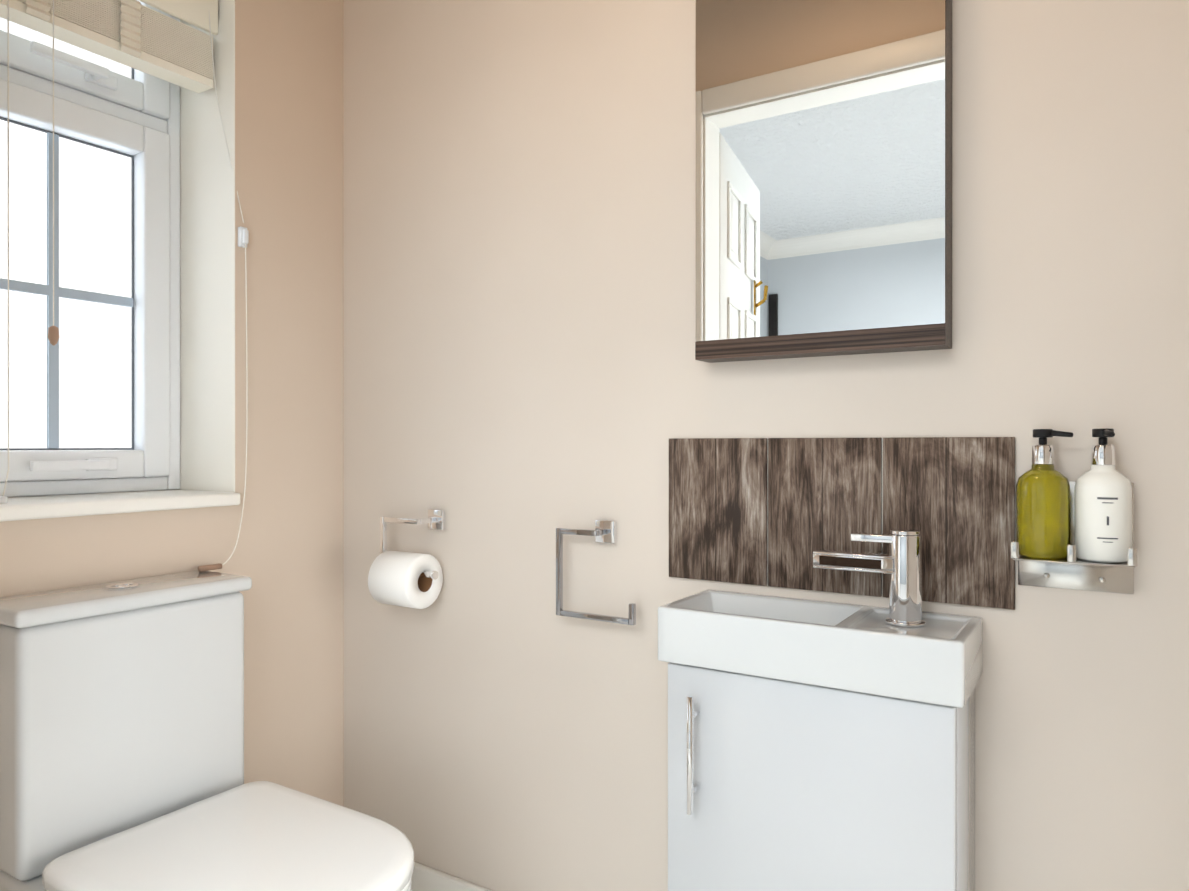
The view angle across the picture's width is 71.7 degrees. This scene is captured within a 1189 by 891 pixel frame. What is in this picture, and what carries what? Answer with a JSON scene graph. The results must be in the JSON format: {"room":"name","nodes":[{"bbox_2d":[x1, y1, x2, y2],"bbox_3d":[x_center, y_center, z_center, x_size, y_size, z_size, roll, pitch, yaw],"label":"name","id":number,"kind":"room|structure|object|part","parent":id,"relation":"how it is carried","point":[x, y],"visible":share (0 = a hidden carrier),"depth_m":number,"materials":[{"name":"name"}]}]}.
{"room":"bathroom","nodes":[
{"label":"bathroom","id":0,"kind":"room"},
{"bbox_2d":[0,0,1188,890],"bbox_3d":[-0.455,-0.159,0.551,2.220,2.400,0.120,0,0,32],"label":"wall","id":1,"kind":"structure","parent":0,"point":[468,255],"depth_m":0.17,"materials":[{"name":"beige paint"}]},
{"bbox_2d":[0,0,179,497],"bbox_3d":[-1.010,-0.472,1.548,0.126,1.132,0.475,0,0,32],"label":"window","id":2,"kind":"structure","parent":1,"relation":"in","point":[95,355],"depth_m":1.61,"materials":[{"name":"white plastic"}]},
{"bbox_3d":[-1.032,-0.845,1.562,0.004,0.217,0.306,0,0,32],"label":"fanlight glass","id":3,"kind":"part","parent":2,"relation":"part of","materials":[{"name":"glass"}]},
{"bbox_3d":[-1.032,-0.292,1.562,0.004,0.602,0.306,0,0,32],"label":"glass","id":4,"kind":"part","parent":2,"relation":"part of","materials":[{"name":"clear glass"}]},
{"bbox_2d":[0,132,132,447],"bbox_3d":[-1.027,-0.292,1.559,0.007,0.596,0.299,0,0,32],"label":"muntins","id":5,"kind":"object","parent":2,"relation":"attached to","point":[52,389],"visible":0.95,"depth_m":1.56,"materials":[{"name":"grey plastic"}]},
{"bbox_3d":[-1.028,-0.292,1.560,0.004,0.602,0.306,0,0,32],"label":"lower window sash gasket","id":6,"kind":"part","parent":2,"relation":"part of","materials":[{"name":"rubber"}]},
{"bbox_3d":[-0.969,-0.709,1.537,0.044,0.024,0.165,0,0,32],"label":"fanlight window handle","id":7,"kind":"part","parent":2,"relation":"part of","materials":[{"name":"white plastic"}]},
{"bbox_3d":[-0.969,0.037,1.537,0.044,0.024,0.165,0,0,32],"label":"window handle","id":8,"kind":"part","parent":2,"relation":"part of","materials":[{"name":"white plastic"}]},
{"bbox_3d":[-1.024,-0.845,1.557,0.070,0.328,0.417,0,0,32],"label":"fanlight window sash","id":9,"kind":"part","parent":2,"relation":"part of","materials":[{"name":"white plastic"}]},
{"bbox_3d":[-1.024,-0.292,1.557,0.070,0.714,0.417,0,0,32],"label":"window sash","id":10,"kind":"part","parent":2,"relation":"part of","materials":[{"name":"white plastic"}]},
{"bbox_3d":[-1.028,-0.845,1.559,0.004,0.217,0.306,0,0,32],"label":"fanlight window sash gasket","id":11,"kind":"part","parent":2,"relation":"part of","materials":[{"name":"rubber"}]},
{"bbox_2d":[0,490,239,521],"bbox_3d":[-0.951,0.106,1.511,0.287,0.025,0.476,0,0,32],"label":"window sill","id":12,"kind":"structure","parent":1,"relation":"attached to","point":[34,507],"depth_m":1.46,"materials":[{"name":"white paint"}]},
{"bbox_2d":[176,0,234,492],"bbox_3d":[-0.960,-0.464,1.517,0.264,1.157,0.483,0,0,32],"label":"lining","id":13,"kind":"object","parent":1,"relation":"attached to","point":[207,317],"visible":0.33,"depth_m":1.69,"materials":[{"name":"white paint"}]},
{"bbox_2d":[0,0,217,92],"bbox_3d":[-0.910,-0.881,1.485,0.062,0.312,0.463,0,0,32],"label":"window blind","id":14,"kind":"object","parent":13,"relation":"attached to","point":[195,12],"depth_m":1.56,"materials":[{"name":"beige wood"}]},
{"bbox_2d":[3,0,8,495],"bbox_3d":[-0.963,-0.402,1.344,0.002,0.975,0.013,0,0,6],"label":"cord","id":15,"kind":"object","parent":14,"relation":"hanging from","point":[8,214],"visible":1,"depth_m":1.35,"materials":[{"name":"beige fabric"}]},
{"bbox_2d":[0,496,7,503],"bbox_3d":[-0.974,0.089,1.325,0.018,0.012,0.045,0,0,32],"label":"weight","id":16,"kind":"object","parent":15,"relation":"hanging from","point":[3,499],"visible":1,"depth_m":1.33,"materials":[{"name":"white plastic"}]},
{"bbox_2d":[26,0,50,20],"bbox_3d":[-0.940,-0.777,1.390,0.006,0.104,0.036,0,0,32],"label":"tape","id":17,"kind":"object","parent":14,"relation":"hanging from","point":[38,8],"depth_m":1.39,"materials":[{"name":"beige fabric"}]},
{"bbox_2d":[53,0,53,325],"bbox_3d":[-0.926,-0.548,1.407,0.002,0.685,0.002,0,0,32],"label":"cord","id":18,"kind":"object","parent":14,"relation":"hanging from","point":[53,162],"visible":1,"depth_m":1.41,"materials":[{"name":"white fabric"}]},
{"bbox_2d":[48,325,58,345],"bbox_3d":[-0.926,-0.188,1.407,0.017,0.034,0.017,0,0,32],"label":"acorn","id":19,"kind":"object","parent":18,"relation":"hanging from","point":[53,334],"visible":1,"depth_m":1.40,"materials":[{"name":"beige wood"}]},
{"bbox_3d":[-0.916,-0.777,1.489,0.050,0.103,0.455,0,0,32],"label":"stack of window blind slats","id":20,"kind":"part","parent":14,"relation":"part of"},
{"bbox_2d":[120,0,140,57],"bbox_3d":[-0.857,-0.777,1.521,0.006,0.104,0.036,0,0,32],"label":"tape","id":21,"kind":"object","parent":14,"relation":"hanging from","point":[130,26],"depth_m":1.52,"materials":[{"name":"beige fabric"}]},
{"bbox_2d":[209,13,243,222],"bbox_3d":[-0.740,-0.669,1.650,0.057,0.443,0.044,0,0,32],"label":"lift cord","id":22,"kind":"object","parent":14,"relation":"hanging from","point":[220,112],"visible":1,"depth_m":1.65,"materials":[{"name":"white fabric"}]},
{"bbox_2d":[238,226,248,247],"bbox_3d":[-0.705,-0.419,1.653,0.020,0.040,0.016,0,0,32],"label":"cleat","id":23,"kind":"object","parent":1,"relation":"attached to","point":[243,235],"visible":0.98,"depth_m":1.65,"materials":[{"name":"white plastic"}]},
{"bbox_2d":[222,243,247,564],"bbox_3d":[-0.710,-0.087,1.618,0.021,0.640,0.074,0,0,32],"label":"blind cord","id":24,"kind":"object","parent":23,"relation":"hanging from","point":[246,403],"visible":0.98,"depth_m":1.65,"materials":[{"name":"white fabric"}]},
{"bbox_2d":[198,563,221,571],"bbox_3d":[-0.732,0.232,1.565,0.011,0.011,0.044,0,0,32],"label":"toggle","id":25,"kind":"object","parent":24,"relation":"hanging from","point":[209,567],"visible":0.9,"depth_m":1.56,"materials":[{"name":"beige wood"}]},
{"bbox_2d":[368,509,444,608],"bbox_3d":[-0.380,0.232,1.688,0.152,0.196,0.116,0,0,32],"label":"toilet paper holder","id":26,"kind":"object","parent":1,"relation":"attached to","point":[406,579],"visible":1,"depth_m":1.66,"materials":[{"name":"white paper"}]},
{"bbox_3d":[-0.371,0.209,1.704,0.152,0.119,0.060,0,0,32],"label":"wallmount arm","id":27,"kind":"part","parent":26,"relation":"part of"},
{"bbox_2d":[411,862,491,890],"bbox_3d":[0.181,0.965,1.393,1.800,0.150,0.020,0,0,32],"label":"baseboard","id":28,"kind":"structure","parent":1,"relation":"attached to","point":[424,878],"depth_m":1.69,"materials":[{"name":"white paint"}]},
{"bbox_2d":[556,519,635,625],"bbox_3d":[0.010,0.224,1.485,0.164,0.176,0.044,0,0,32],"label":"towel ring","id":29,"kind":"object","parent":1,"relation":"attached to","point":[604,531],"visible":1,"depth_m":1.49,"materials":[{"name":"silver metal"}]},
{"bbox_2d":[695,0,951,362],"bbox_3d":[0.342,-0.500,1.268,0.381,0.720,0.058,0,0,32],"label":"frame","id":30,"kind":"object","parent":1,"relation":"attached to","point":[948,345],"depth_m":1.20,"materials":[{"name":"brown wood"}]},
{"bbox_3d":[0.327,-0.155,1.245,0.381,0.030,0.004,0,0,32],"label":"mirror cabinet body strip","id":31,"kind":"part","parent":30,"relation":"part of","materials":[{"name":"brown wood"}]},
{"bbox_2d":[696,0,945,341],"bbox_3d":[0.327,-0.515,1.245,0.380,0.690,0.004,0,0,32],"label":"mirror","id":32,"kind":"object","parent":30,"relation":"attached to","point":[820,166],"visible":1,"depth_m":1.24,"materials":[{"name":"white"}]},
{"bbox_2d":[669,437,1015,609],"bbox_3d":[0.358,0.108,1.287,0.538,0.240,0.008,0,0,32],"label":"tiles","id":33,"kind":"structure","parent":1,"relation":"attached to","point":[774,512],"depth_m":1.27,"materials":[{"name":"brown tile"}]},
{"bbox_2d":[1010,481,1136,593],"bbox_3d":[0.626,0.121,1.076,0.139,0.146,0.079,0,0,32],"label":"bracket","id":34,"kind":"object","parent":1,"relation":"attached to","point":[1072,571],"visible":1,"depth_m":1.10,"materials":[{"name":"silver metal"}]},
{"bbox_2d":[1016,445,1069,558],"bbox_3d":[0.596,0.073,1.093,0.063,0.148,0.063,0,0,32],"label":"wash bottle","id":35,"kind":"object","parent":34,"relation":"in","point":[1042,511],"depth_m":1.07,"materials":[{"name":"green glass"}]},
{"bbox_3d":[0.596,0.012,1.093,0.027,0.026,0.027,0,0,32],"label":"hand wash bottle collar cap","id":36,"kind":"part","parent":35,"relation":"part of","materials":[{"name":"silver metal"}]},
{"bbox_2d":[1033,429,1073,444],"bbox_3d":[0.606,-0.011,1.087,0.048,0.021,0.024,0,0,32],"label":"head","id":37,"kind":"object","parent":35,"relation":"on","point":[1042,435],"visible":0.96,"depth_m":1.08},
{"bbox_2d":[1075,445,1131,562],"bbox_3d":[0.653,0.073,1.057,0.063,0.148,0.063,0,0,32],"label":"lotion bottle","id":38,"kind":"object","parent":34,"relation":"in","point":[1092,512],"depth_m":1.03,"materials":[{"name":"white plastic"}]},
{"bbox_3d":[0.653,0.012,1.057,0.027,0.026,0.027,0,0,32],"label":"lotion bottle collar cap","id":39,"kind":"part","parent":38,"relation":"part of","materials":[{"name":"silver metal"}]},
{"bbox_2d":[1092,428,1114,444],"bbox_3d":[0.648,-0.011,1.046,0.025,0.021,0.047,0,0,32],"label":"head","id":40,"kind":"object","parent":38,"relation":"on","point":[1102,434],"visible":0.98,"depth_m":1.05},
{"bbox_2d":[1097,497,1117,542],"bbox_3d":[0.642,0.093,1.029,0.022,0.056,0.004,0,0,32],"label":"label","id":41,"kind":"object","parent":38,"relation":"attached to","point":[1108,498],"visible":1,"depth_m":1.03,"materials":[{"name":"grey"}]},
{"bbox_3d":[-0.631,1.066,-0.554,3.700,0.050,4.420,0,0,32],"label":"floor","id":42,"kind":"structure","parent":0,"visible":0},
{"bbox_2d":[0,570,413,890],"bbox_3d":[-0.580,0.636,1.246,0.664,0.808,0.384,0,0,32],"label":"toilet","id":43,"kind":"object","parent":42,"relation":"on","point":[121,735],"visible":1,"depth_m":1.26,"materials":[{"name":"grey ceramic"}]},
{"bbox_3d":[-0.791,0.251,1.379,0.164,0.026,0.384,0,0,32],"label":"cistern lid","id":44,"kind":"part","parent":43,"relation":"part of","materials":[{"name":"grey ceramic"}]},
{"bbox_3d":[-0.498,0.603,1.194,0.470,0.027,0.368,0,0,32],"label":"lid","id":45,"kind":"part","parent":43,"relation":"part of","materials":[{"name":"white plastic"}]},
{"bbox_3d":[-0.497,0.627,1.194,0.463,0.018,0.364,0,0,32],"label":"seat","id":46,"kind":"part","parent":43,"relation":"part of","materials":[{"name":"white plastic"}]},
{"bbox_2d":[668,662,974,890],"bbox_3d":[0.318,0.683,1.197,0.406,0.714,0.202,0,0,32],"label":"bathroom vanity","id":47,"kind":"object","parent":42,"relation":"on","point":[966,797],"depth_m":1.13,"materials":[{"name":"grey wood"}]},
{"bbox_3d":[0.144,0.450,1.204,0.010,0.170,0.031,0,0,32],"label":"bathroom vanity handle","id":48,"kind":"part","parent":47,"relation":"part of","materials":[{"name":"silver metal"}]},
{"bbox_2d":[658,589,982,707],"bbox_3d":[0.323,0.284,1.204,0.426,0.082,0.184,0,0,32],"label":"sink","id":49,"kind":"object","parent":47,"relation":"on","point":[937,658],"depth_m":1.13,"materials":[{"name":"grey ceramic"}]},
{"bbox_2d":[885,529,925,626],"bbox_3d":[0.435,0.183,1.152,0.054,0.130,0.054,0,0,32],"label":"tap","id":50,"kind":"object","parent":49,"relation":"on","point":[905,585],"visible":1,"depth_m":1.13,"materials":[{"name":"silver metal"}]},
{"bbox_2d":[813,548,893,573],"bbox_3d":[0.377,0.167,1.188,0.113,0.024,0.042,0,0,32],"label":"spout","id":51,"kind":"object","parent":50,"relation":"attached to","point":[863,561],"visible":0.81,"depth_m":1.17,"materials":[{"name":"silver metal"}]},
{"bbox_2d":[851,532,891,542],"bbox_3d":[0.401,0.131,1.173,0.062,0.010,0.032,0,0,32],"label":"lever","id":52,"kind":"object","parent":50,"relation":"attached to","point":[872,537],"visible":0.75,"depth_m":1.16,"materials":[{"name":"silver metal"}]}
]}

